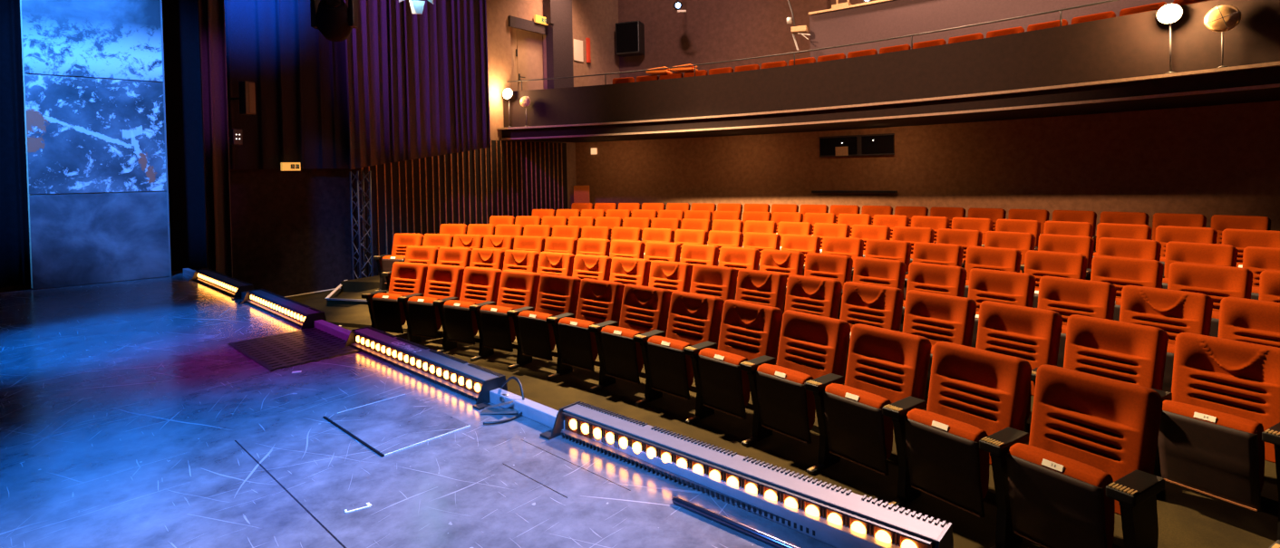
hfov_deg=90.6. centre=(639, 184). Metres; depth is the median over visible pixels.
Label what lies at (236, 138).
box
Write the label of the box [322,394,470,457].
trapdoor
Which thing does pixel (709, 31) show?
wall
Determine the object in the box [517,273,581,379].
seat
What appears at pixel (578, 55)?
notice board
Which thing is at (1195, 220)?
seat
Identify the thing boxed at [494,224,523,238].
seat
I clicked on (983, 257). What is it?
seat
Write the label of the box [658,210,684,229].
seat
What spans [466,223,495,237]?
seat
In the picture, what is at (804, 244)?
seat
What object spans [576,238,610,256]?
seat
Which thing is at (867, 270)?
seat
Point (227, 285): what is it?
bar
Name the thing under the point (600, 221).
seat
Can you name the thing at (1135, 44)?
balcony
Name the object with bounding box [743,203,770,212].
seat
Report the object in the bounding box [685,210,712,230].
seat
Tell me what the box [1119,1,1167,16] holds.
seat
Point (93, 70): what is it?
panel
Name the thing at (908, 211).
seat
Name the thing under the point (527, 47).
door
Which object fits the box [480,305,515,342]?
seat cushion
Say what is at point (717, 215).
seat
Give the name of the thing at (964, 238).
seat
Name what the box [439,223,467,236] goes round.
seat
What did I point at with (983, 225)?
seat
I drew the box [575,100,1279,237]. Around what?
wall
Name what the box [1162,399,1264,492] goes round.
seat cushion
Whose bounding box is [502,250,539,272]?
seat
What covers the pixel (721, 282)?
seat
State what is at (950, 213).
seat
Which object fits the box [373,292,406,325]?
seat cushion
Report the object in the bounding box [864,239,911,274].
seat
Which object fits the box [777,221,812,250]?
seat
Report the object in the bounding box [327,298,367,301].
strip
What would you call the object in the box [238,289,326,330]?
bar
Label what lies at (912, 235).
seat
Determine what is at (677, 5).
lamp
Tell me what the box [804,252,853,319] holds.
seat
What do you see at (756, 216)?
seat
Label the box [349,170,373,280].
lattice tower
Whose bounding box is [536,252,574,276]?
seat
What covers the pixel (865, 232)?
seat
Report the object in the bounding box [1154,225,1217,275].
seat
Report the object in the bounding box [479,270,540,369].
seat
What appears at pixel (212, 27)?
drape
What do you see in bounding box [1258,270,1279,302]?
seat
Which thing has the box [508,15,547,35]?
trim
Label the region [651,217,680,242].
seat
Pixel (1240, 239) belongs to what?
seat
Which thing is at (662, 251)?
seat
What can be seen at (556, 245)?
seat
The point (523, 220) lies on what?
seat
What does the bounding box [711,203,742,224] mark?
seat
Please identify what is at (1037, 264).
seat
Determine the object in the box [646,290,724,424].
seat
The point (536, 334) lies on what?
seat cushion
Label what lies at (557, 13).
column
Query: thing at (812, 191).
shelf
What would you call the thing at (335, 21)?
light
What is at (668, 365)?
seat cushion
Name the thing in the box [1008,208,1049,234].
seat
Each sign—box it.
[280,162,300,171]
[533,14,548,25]
[585,38,590,63]
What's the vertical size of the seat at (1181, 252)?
0.861 m
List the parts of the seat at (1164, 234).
backrest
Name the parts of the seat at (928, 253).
backrest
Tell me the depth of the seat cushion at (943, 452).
3.22 m
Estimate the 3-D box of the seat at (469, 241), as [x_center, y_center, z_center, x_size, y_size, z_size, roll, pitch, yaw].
[-2.634,1.191,9.418,0.578,0.861,0.523,-1,1,22]
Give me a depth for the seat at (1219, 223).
7.25 m
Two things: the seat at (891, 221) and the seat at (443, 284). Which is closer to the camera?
the seat at (443, 284)
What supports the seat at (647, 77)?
on the balcony
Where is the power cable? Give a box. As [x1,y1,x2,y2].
[483,377,524,425]
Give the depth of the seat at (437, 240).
9.75 m
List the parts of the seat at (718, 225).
backrest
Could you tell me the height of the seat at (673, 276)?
0.861 m
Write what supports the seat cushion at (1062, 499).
on the seat at (1089, 458)
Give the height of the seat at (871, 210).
0.861 m
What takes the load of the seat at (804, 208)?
on the floor at (1187, 518)
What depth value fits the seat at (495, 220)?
11.73 m
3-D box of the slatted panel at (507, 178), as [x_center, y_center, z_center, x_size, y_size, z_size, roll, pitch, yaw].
[-3.280,0.358,13.179,0.057,2.580,5.180,0,1,36]
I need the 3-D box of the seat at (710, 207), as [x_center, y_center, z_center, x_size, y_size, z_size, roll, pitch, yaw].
[1.192,0.803,12.258,0.578,0.861,0.523,-1,1,30]
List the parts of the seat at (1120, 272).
backrest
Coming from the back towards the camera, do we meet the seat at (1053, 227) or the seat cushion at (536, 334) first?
the seat at (1053, 227)
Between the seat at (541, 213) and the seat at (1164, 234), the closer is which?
the seat at (1164, 234)
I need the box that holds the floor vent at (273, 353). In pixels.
[227,328,361,371]
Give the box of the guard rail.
[506,0,1118,90]
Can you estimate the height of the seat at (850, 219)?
0.861 m
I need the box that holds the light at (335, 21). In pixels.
[310,0,358,41]
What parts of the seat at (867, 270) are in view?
backrest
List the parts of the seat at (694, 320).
number plate, shell rail, backrest, armrest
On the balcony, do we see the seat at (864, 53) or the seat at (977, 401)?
the seat at (864, 53)
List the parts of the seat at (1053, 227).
backrest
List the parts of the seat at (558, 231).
backrest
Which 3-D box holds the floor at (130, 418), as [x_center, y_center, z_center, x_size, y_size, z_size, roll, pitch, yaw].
[-2.000,1.428,-1.235,13.200,1.000,7.375,0,2,44]
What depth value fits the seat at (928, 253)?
6.73 m
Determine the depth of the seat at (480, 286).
6.62 m
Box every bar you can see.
[188,269,254,300]
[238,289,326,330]
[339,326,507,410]
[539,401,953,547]
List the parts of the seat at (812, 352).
number plate, shell rail, backrest, armrest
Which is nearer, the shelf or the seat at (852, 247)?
the seat at (852, 247)
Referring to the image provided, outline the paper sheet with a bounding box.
[835,146,848,155]
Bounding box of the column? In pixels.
[543,0,573,88]
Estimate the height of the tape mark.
0.002 m
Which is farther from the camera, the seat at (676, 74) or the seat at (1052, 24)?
the seat at (676, 74)
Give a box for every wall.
[0,0,620,297]
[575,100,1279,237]
[618,0,876,82]
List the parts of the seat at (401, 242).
armrest, backrest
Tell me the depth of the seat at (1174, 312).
4.35 m
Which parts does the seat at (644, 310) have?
number plate, shell rail, backrest, armrest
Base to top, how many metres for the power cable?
0.105 m
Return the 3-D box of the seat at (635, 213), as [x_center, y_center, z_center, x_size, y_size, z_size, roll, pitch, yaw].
[0.036,0.904,11.626,0.578,0.861,0.524,-1,1,27]
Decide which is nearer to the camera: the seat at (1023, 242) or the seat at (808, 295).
the seat at (808, 295)
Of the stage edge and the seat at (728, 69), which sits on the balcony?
the seat at (728, 69)
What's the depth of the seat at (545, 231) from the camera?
10.29 m
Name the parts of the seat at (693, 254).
backrest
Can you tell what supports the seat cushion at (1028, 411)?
on the seat at (1031, 334)
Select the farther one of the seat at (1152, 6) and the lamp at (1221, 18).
the seat at (1152, 6)
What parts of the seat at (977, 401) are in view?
number plate, shell rail, backrest, armrest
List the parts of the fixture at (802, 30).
knob, blade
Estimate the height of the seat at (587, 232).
0.861 m
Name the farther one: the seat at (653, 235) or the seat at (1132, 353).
the seat at (653, 235)
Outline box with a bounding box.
[228,128,242,145]
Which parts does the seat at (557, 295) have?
shell rail, backrest, armrest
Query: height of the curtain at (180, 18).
6.545 m
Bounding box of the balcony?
[502,0,1279,142]
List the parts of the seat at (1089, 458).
shell rail, number plate, backrest, armrest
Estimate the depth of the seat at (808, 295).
5.50 m
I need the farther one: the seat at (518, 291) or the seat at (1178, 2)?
the seat at (1178, 2)
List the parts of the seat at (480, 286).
backrest, armrest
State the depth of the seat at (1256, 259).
5.48 m
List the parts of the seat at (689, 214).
backrest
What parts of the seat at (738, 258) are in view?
backrest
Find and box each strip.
[284,287,340,298]
[325,280,348,299]
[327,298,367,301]
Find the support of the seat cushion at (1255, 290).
on the seat at (1256, 259)
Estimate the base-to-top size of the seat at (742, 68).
0.861 m
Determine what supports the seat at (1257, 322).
on the floor at (1187, 518)
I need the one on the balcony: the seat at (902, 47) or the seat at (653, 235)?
the seat at (902, 47)
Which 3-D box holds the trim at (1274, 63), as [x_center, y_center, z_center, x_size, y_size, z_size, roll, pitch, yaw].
[3.378,-1.130,9.043,15.602,0.257,2.066,0,2,43]
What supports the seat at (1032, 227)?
on the floor at (1187, 518)
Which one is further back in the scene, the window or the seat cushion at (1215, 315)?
the window
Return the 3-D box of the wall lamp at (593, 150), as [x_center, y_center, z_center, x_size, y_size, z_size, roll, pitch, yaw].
[-1.119,-0.809,15.357,0.150,0.150,0.030,-1,1,19]
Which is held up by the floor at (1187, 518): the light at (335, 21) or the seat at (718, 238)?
the seat at (718, 238)
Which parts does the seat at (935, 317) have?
backrest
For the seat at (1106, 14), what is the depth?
8.61 m
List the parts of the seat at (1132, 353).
backrest, armrest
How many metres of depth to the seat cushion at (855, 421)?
3.66 m
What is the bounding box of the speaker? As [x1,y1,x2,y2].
[230,80,255,115]
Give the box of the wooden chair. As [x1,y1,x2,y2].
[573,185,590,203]
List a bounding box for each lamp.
[502,87,512,127]
[519,96,530,126]
[591,147,597,154]
[672,0,686,12]
[1156,3,1183,74]
[1203,4,1241,67]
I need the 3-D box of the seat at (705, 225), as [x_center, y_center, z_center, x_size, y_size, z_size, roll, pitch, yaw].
[0.831,0.981,9.914,0.578,0.861,0.523,0,1,33]
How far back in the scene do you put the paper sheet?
12.57 m
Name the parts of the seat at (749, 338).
number plate, shell rail, backrest, armrest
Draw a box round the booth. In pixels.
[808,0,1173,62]
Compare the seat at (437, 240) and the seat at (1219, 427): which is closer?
the seat at (1219, 427)
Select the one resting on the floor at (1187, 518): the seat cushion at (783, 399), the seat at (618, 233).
the seat at (618, 233)
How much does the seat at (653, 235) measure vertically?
0.861 m
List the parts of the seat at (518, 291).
shell rail, backrest, armrest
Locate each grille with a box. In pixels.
[248,82,255,113]
[616,21,638,52]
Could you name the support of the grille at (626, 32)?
attached to the loudspeaker
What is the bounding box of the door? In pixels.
[510,27,543,91]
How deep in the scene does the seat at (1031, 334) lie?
4.20 m
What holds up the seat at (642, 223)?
on the floor at (1187, 518)
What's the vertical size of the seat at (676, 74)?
0.861 m
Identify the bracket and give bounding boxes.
[480,394,518,414]
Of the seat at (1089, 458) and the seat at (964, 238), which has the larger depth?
the seat at (964, 238)
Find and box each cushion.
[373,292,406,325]
[382,255,405,259]
[407,296,441,329]
[443,300,477,336]
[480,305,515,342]
[518,310,555,351]
[558,317,598,360]
[601,325,643,373]
[646,66,672,75]
[647,336,693,387]
[670,63,698,72]
[698,348,750,406]
[756,363,815,429]
[824,383,893,459]
[905,408,989,499]
[1008,443,1115,547]
[1026,382,1031,420]
[1061,325,1066,333]
[1115,298,1121,305]
[1162,278,1168,283]
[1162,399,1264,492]
[1166,343,1174,353]
[1212,310,1219,319]
[1251,286,1259,293]
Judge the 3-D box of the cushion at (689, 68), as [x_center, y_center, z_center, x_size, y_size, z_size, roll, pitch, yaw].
[0.915,-2.376,12.976,0.460,0.124,0.340,-1,1,28]
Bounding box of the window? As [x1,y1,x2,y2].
[818,133,894,157]
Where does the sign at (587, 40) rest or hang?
attached to the wall at (291, 231)
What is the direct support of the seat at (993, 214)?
on the floor at (1187, 518)
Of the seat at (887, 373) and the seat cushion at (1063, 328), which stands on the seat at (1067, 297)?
the seat cushion at (1063, 328)
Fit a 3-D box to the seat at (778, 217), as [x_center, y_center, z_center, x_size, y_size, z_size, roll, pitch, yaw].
[2.331,0.886,10.167,0.578,0.861,0.524,0,1,37]
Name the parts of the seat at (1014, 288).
backrest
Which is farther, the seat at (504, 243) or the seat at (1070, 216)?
the seat at (504, 243)
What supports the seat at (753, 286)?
on the floor at (1187, 518)
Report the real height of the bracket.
0.046 m
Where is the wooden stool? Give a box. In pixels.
[831,0,852,8]
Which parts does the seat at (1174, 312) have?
backrest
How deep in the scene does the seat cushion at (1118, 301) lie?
5.24 m
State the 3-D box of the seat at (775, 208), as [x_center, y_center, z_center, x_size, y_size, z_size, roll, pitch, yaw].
[2.567,0.792,11.374,0.578,0.861,0.523,0,1,35]
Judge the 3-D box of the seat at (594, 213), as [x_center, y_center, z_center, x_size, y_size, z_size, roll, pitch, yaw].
[-0.946,0.915,12.098,0.578,0.861,0.523,-1,1,24]
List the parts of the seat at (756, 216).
backrest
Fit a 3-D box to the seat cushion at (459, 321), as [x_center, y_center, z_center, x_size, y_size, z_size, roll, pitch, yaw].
[-1.858,1.386,6.599,0.380,0.338,0.144,0,1,31]
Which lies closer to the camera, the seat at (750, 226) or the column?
the seat at (750, 226)
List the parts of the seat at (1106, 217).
backrest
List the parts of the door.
handle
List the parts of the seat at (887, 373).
number plate, shell rail, backrest, armrest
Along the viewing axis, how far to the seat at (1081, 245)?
6.69 m
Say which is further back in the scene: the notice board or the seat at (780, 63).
the notice board
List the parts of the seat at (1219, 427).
number plate, shell rail, backrest, armrest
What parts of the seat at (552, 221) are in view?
backrest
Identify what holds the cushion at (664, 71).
on the seat at (676, 74)
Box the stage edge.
[183,268,901,547]
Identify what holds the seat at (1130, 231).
on the floor at (1187, 518)
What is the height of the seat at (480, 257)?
0.861 m
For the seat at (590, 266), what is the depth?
7.31 m
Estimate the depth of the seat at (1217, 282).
4.96 m
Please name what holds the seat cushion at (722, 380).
on the seat at (749, 338)
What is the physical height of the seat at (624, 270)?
0.861 m
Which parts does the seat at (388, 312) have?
armrest, backrest, armrest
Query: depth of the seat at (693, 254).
7.63 m
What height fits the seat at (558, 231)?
0.861 m
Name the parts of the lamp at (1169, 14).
stem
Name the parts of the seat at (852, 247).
backrest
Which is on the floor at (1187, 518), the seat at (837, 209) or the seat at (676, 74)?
the seat at (837, 209)
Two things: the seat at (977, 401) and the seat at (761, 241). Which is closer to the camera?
the seat at (977, 401)
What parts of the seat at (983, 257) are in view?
backrest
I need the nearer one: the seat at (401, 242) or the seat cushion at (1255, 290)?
the seat cushion at (1255, 290)
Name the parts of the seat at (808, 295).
backrest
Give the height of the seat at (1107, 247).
0.861 m
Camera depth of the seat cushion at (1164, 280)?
5.79 m
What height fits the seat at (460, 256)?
0.861 m
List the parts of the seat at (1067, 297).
backrest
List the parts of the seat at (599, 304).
shell rail, backrest, armrest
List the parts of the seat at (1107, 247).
backrest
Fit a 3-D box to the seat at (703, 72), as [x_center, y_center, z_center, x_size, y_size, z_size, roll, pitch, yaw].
[1.076,-1.872,12.667,0.578,0.861,0.523,-1,1,29]
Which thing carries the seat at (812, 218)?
on the floor at (1187, 518)
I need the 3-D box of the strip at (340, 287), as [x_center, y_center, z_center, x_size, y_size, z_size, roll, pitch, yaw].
[-5.320,1.761,10.326,0.035,0.012,1.230,0,1,36]
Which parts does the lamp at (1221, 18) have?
stem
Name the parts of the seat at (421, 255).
armrest, backrest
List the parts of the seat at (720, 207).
backrest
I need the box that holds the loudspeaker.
[615,20,644,57]
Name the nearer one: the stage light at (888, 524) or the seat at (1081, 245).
the stage light at (888, 524)
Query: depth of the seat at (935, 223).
8.84 m
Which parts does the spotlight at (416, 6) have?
barn door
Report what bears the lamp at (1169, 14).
on the trim at (1274, 63)
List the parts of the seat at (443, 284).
backrest, armrest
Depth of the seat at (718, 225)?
9.74 m
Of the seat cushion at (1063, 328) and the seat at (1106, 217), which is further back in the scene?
the seat at (1106, 217)
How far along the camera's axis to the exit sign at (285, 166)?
9.65 m
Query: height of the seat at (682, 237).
0.861 m
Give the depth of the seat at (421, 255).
8.60 m
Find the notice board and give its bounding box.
[573,38,583,61]
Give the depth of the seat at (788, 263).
6.90 m
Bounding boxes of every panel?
[19,0,171,290]
[363,140,567,277]
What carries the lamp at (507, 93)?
on the trim at (1274, 63)
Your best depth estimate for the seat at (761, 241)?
8.26 m
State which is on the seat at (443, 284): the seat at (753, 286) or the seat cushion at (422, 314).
the seat cushion at (422, 314)
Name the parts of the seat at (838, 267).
backrest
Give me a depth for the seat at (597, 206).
13.37 m
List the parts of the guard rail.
rail post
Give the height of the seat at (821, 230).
0.861 m
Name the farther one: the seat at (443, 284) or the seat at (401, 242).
the seat at (401, 242)
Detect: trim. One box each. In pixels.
[497,61,1279,140]
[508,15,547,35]
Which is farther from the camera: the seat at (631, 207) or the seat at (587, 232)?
the seat at (631, 207)
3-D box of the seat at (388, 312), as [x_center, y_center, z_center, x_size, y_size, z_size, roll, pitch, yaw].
[-2.752,1.345,7.213,0.654,0.861,0.524,-1,1,25]
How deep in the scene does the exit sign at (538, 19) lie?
14.48 m
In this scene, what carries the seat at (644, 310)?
on the floor at (1187, 518)
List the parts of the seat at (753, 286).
backrest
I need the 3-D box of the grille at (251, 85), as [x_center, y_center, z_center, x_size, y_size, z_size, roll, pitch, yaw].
[-5.477,-1.224,8.939,0.008,0.420,0.090,-1,1,22]
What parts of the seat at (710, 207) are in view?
backrest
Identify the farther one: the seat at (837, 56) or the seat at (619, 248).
the seat at (837, 56)
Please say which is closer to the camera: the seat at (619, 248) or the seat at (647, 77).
the seat at (619, 248)
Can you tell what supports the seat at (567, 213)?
on the floor at (1187, 518)
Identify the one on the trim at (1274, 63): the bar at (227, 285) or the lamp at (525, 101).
the lamp at (525, 101)
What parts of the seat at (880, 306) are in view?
backrest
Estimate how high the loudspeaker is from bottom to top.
0.820 m
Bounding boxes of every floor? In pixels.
[0,273,836,547]
[286,275,1279,547]
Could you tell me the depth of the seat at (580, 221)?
11.11 m
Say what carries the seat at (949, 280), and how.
on the floor at (1187, 518)
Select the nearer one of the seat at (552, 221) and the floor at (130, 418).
the floor at (130, 418)
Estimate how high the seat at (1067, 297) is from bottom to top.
0.861 m
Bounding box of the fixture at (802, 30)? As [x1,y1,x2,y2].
[786,0,810,50]
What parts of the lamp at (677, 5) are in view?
label plate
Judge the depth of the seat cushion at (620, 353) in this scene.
5.25 m
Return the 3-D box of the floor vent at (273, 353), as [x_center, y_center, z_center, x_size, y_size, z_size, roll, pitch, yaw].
[-1.753,0.830,3.249,0.700,0.008,0.461,0,2,44]
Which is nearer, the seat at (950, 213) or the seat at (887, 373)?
the seat at (887, 373)
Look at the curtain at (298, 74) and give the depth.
9.73 m
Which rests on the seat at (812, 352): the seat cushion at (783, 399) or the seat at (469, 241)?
the seat cushion at (783, 399)
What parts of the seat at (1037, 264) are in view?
backrest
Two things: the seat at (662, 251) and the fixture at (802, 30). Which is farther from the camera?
the fixture at (802, 30)
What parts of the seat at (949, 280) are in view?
backrest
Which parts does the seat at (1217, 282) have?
backrest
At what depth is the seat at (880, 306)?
5.09 m
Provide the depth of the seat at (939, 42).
10.21 m
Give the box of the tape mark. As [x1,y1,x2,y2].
[344,503,371,513]
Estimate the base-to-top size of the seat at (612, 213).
0.861 m
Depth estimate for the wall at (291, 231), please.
10.53 m
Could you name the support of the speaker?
attached to the wall at (291, 231)
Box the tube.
[671,496,800,547]
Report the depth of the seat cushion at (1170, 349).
4.12 m
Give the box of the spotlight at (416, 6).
[398,0,433,14]
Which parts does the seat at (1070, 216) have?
backrest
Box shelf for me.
[811,190,897,193]
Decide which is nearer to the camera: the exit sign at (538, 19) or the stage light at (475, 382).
the stage light at (475, 382)
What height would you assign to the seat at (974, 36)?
0.861 m
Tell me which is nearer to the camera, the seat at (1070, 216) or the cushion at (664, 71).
the seat at (1070, 216)
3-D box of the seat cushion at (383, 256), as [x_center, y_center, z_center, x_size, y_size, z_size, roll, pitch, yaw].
[-3.729,1.255,9.674,0.380,0.338,0.144,-1,1,17]
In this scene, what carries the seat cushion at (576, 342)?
on the seat at (599, 304)
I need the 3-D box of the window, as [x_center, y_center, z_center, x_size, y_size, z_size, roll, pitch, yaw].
[4.244,-0.766,12.449,1.459,0.410,0.104,0,1,38]
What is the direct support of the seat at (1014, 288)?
on the floor at (1187, 518)
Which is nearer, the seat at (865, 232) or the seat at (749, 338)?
the seat at (749, 338)
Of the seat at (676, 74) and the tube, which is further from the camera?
the seat at (676, 74)
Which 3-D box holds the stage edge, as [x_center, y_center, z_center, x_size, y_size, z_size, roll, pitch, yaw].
[0.509,0.802,1.404,13.200,0.044,0.045,0,2,44]
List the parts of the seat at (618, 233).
backrest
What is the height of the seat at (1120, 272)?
0.861 m
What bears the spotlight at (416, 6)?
hanging from the ceiling
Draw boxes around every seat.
[361,261,428,343]
[373,233,423,291]
[381,245,438,291]
[407,263,465,352]
[422,233,453,248]
[436,247,471,267]
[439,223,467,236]
[443,266,502,361]
[452,234,484,250]
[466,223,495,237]
[469,248,504,271]
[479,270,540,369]
[482,234,513,252]
[489,215,514,231]
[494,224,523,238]
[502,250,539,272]
[513,235,545,253]
[514,215,541,232]
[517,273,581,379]
[523,224,552,239]
[531,209,555,223]
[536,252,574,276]
[541,216,568,236]
[543,236,577,256]
[552,225,581,248]
[555,209,580,225]
[557,278,624,391]
[568,216,595,238]
[571,203,593,216]
[572,253,611,281]
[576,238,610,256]
[581,209,605,226]
[581,225,611,241]
[594,203,617,216]
[595,216,622,242]
[600,283,671,407]
[606,209,630,225]
[609,226,642,254]
[609,239,645,259]
[609,256,650,286]
[612,77,634,84]
[618,203,640,217]
[622,217,651,239]
[631,209,657,228]
[635,75,659,82]
[641,203,665,218]
[641,227,674,257]
[643,241,681,262]
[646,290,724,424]
[648,260,692,293]
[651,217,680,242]
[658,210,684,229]
[659,72,682,79]
[666,203,690,218]
[674,229,707,260]
[679,243,719,290]
[680,218,711,242]
[683,69,707,77]
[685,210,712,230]
[689,264,737,301]
[691,203,716,229]
[698,299,782,446]
[707,219,743,244]
[707,230,743,266]
[708,67,733,75]
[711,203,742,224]
[713,211,741,220]
[718,246,760,300]
[734,64,759,72]
[735,269,786,365]
[742,211,771,242]
[742,220,776,247]
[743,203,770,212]
[743,232,781,271]
[756,310,850,475]
[759,249,804,312]
[761,60,787,68]
[771,203,798,221]
[772,212,803,233]
[775,274,842,364]
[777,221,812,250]
[781,233,821,275]
[788,57,815,65]
[799,204,828,222]
[804,213,836,235]
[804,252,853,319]
[813,223,850,253]
[817,53,845,61]
[821,236,864,281]
[823,323,931,507]
[829,204,860,223]
[837,213,872,237]
[839,281,904,382]
[840,257,906,300]
[847,48,877,58]
[851,224,891,257]
[861,205,892,224]
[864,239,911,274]
[872,214,909,240]
[879,44,911,53]
[892,226,934,262]
[894,206,928,226]
[899,261,966,332]
[902,290,976,405]
[903,242,963,298]
[904,341,1031,547]
[911,215,950,243]
[912,38,946,48]
[930,206,965,229]
[936,228,982,268]
[948,32,983,43]
[951,217,993,246]
[963,245,1021,298]
[967,207,1006,231]
[967,268,1036,348]
[975,300,1062,433]
[984,231,1035,272]
[986,26,1024,38]
[995,219,1040,251]
[1006,365,1164,547]
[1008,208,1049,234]
[1023,250,1087,308]
[1027,19,1067,31]
[1037,233,1094,281]
[1037,275,1116,368]
[1043,221,1095,252]
[1052,210,1096,251]
[1063,314,1172,494]
[1071,10,1115,24]
[1090,255,1163,321]
[1092,223,1152,258]
[1097,237,1164,278]
[1099,211,1152,240]
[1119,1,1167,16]
[1119,285,1212,393]
[1151,213,1206,240]
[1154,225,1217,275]
[1157,332,1279,547]
[1161,241,1237,289]
[1167,261,1253,337]
[1172,0,1211,5]
[1210,214,1270,244]
[1217,297,1279,348]
[1221,228,1279,267]
[1242,246,1279,300]
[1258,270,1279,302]
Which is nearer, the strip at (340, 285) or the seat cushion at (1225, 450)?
the seat cushion at (1225, 450)
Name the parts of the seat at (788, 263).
backrest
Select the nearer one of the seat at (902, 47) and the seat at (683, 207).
the seat at (902, 47)
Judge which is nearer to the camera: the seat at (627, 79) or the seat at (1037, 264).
the seat at (1037, 264)
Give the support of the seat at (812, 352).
on the floor at (1187, 518)
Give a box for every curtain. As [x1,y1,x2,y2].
[0,0,208,288]
[224,0,349,169]
[343,0,490,169]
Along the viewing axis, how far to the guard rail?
10.29 m
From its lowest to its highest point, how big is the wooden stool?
0.720 m
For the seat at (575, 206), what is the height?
0.861 m
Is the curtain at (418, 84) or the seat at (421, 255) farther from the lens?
the curtain at (418, 84)
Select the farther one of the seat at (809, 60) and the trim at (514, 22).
the trim at (514, 22)
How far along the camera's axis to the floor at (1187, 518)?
4.19 m
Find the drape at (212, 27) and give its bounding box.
[192,0,232,277]
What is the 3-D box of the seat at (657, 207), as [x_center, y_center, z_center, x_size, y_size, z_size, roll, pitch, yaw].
[0.233,0.812,12.774,0.578,0.861,0.524,-1,1,26]
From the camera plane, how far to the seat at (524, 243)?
9.11 m
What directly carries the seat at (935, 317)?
on the floor at (1187, 518)
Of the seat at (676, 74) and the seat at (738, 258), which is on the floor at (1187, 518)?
the seat at (738, 258)

